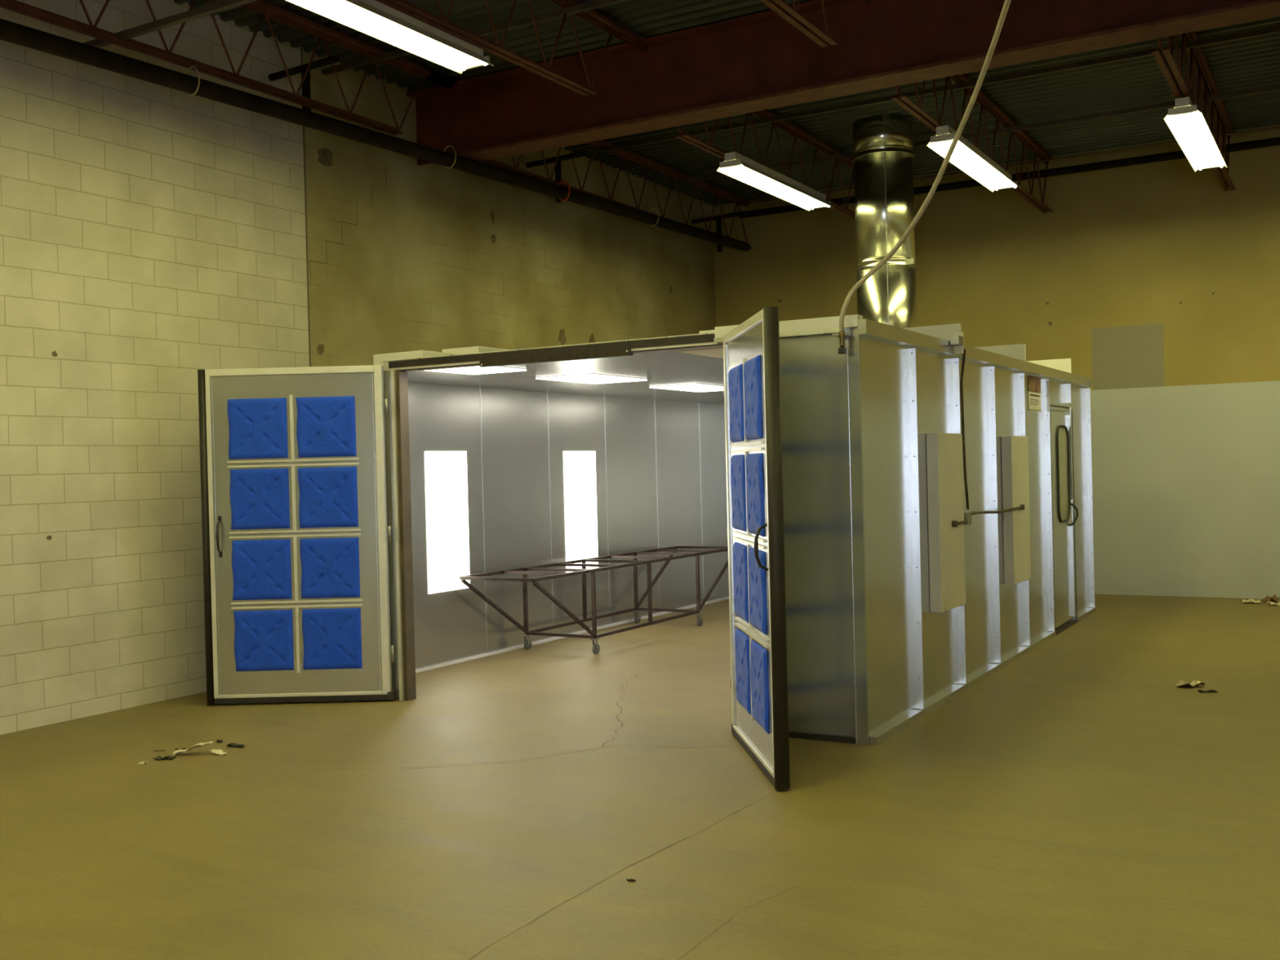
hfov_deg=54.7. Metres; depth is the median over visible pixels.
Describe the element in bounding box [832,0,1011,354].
air hose
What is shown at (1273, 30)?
steel beam
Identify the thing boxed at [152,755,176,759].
scrap
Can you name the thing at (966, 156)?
light
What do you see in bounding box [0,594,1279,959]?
floor
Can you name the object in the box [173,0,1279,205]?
ceiling
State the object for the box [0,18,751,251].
pipe
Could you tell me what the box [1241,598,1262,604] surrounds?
paper scrap
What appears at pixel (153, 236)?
wall
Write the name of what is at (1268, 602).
paper scrap
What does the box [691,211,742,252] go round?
hanger
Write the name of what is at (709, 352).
light
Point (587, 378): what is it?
light
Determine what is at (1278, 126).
conduit
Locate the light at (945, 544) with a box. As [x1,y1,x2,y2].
[925,432,965,613]
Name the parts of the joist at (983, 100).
web rod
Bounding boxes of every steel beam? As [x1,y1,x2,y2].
[406,0,1279,165]
[600,26,1279,152]
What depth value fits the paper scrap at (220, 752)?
7.44 m
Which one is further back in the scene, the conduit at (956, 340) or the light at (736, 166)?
the light at (736, 166)
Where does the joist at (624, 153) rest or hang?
attached to the ceiling
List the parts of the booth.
pull handle, filter rail, door frame, door, wall panel, wall panel, header trim, latch rail, roof panel, wall panel, roof panel, roof panel, wall panel, roof panel, roof panel, wall panel, roof panel, roof panel, wall panel, panel, door frame, filter rail, door, pull handle, panel, corner post, wall panel, wall panel, wall panel, wall panel, wall panel, wall panel, access door, door handle, wall panel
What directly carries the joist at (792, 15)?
attached to the ceiling
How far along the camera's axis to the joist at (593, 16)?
9.16 m
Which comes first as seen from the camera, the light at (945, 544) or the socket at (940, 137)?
the light at (945, 544)
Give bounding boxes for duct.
[853,115,916,328]
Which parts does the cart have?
post, post, frame, post, frame, post, post, post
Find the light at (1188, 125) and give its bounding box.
[1163,96,1227,172]
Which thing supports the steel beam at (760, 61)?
attached to the ceiling
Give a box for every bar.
[82,0,257,48]
[321,0,629,75]
[679,84,1279,183]
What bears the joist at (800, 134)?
attached to the ceiling
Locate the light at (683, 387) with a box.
[646,383,723,391]
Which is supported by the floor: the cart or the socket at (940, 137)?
the cart
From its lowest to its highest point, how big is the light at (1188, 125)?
0.161 m
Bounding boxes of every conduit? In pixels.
[737,125,1279,204]
[950,332,1024,527]
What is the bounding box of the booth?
[197,306,1096,790]
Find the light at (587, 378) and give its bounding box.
[532,373,650,383]
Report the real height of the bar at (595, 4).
0.044 m
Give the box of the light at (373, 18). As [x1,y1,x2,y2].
[285,0,493,73]
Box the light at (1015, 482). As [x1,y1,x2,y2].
[1000,435,1031,584]
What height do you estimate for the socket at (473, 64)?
0.054 m
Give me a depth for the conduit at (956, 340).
8.92 m
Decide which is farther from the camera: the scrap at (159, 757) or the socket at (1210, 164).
the socket at (1210, 164)
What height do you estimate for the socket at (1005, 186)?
0.054 m
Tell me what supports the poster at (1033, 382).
attached to the booth
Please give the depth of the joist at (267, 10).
9.61 m
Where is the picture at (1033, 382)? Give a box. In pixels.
[1027,374,1040,393]
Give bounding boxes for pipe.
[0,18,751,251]
[738,137,1279,218]
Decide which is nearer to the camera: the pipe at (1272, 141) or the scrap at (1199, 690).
the scrap at (1199, 690)
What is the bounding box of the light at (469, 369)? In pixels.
[417,364,532,374]
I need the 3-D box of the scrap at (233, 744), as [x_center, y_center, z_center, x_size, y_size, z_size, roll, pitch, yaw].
[-2.491,1.637,7.641,0.137,0.021,0.056,-1,1,27]
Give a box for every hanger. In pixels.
[268,54,339,111]
[525,151,586,202]
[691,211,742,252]
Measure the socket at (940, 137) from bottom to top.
0.054 m
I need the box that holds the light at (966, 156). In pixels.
[926,124,1021,191]
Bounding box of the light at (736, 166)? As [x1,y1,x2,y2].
[716,151,833,211]
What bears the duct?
on the booth
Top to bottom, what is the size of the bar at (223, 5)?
0.044 m
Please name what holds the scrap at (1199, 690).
on the floor
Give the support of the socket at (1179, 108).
attached to the light at (1188, 125)
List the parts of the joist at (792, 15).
web rod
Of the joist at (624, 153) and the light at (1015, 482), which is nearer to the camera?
the light at (1015, 482)
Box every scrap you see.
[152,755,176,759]
[173,741,213,755]
[209,748,226,755]
[226,742,244,747]
[626,878,635,881]
[1175,679,1204,687]
[1197,688,1218,692]
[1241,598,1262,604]
[1262,594,1279,603]
[1266,601,1279,606]
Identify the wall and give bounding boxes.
[0,0,715,734]
[713,124,1279,599]
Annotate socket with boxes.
[464,55,489,70]
[719,159,742,168]
[812,200,831,208]
[930,133,955,142]
[996,181,1017,189]
[1168,104,1197,115]
[1200,160,1223,168]
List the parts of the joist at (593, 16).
web rod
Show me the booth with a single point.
(345, 508)
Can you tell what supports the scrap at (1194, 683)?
on the floor
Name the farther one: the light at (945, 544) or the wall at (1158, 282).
the wall at (1158, 282)
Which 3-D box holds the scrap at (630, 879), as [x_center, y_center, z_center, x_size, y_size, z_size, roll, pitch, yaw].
[-0.035,1.608,4.973,0.040,0.010,0.017,-1,1,13]
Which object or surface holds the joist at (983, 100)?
attached to the ceiling
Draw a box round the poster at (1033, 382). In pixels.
[1027,374,1041,412]
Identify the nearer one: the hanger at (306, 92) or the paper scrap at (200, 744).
the paper scrap at (200, 744)
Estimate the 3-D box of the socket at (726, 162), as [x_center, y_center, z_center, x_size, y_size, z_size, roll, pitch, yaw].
[0.856,-2.990,11.693,0.220,0.054,0.024,-1,1,30]
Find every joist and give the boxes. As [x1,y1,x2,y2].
[0,0,456,135]
[375,0,642,96]
[426,71,751,243]
[635,37,855,219]
[759,0,840,47]
[865,0,1053,213]
[1151,31,1235,191]
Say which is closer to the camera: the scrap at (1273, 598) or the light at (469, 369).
the light at (469, 369)
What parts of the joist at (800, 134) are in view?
web rod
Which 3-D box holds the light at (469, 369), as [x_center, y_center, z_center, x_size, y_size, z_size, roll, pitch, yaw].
[-1.213,-0.813,9.140,0.560,0.012,0.640,-1,1,30]
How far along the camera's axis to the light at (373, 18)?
8.08 m
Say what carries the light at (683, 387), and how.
attached to the booth
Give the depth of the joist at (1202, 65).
11.34 m
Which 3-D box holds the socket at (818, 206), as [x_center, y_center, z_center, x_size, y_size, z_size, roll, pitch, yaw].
[2.001,-3.038,13.660,0.220,0.054,0.024,-1,1,30]
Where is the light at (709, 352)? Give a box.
[676,346,723,358]
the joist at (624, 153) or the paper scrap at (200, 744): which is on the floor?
the paper scrap at (200, 744)
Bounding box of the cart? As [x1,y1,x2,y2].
[459,546,728,653]
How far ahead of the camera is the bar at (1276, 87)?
13.06 m
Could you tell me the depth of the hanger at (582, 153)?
13.23 m

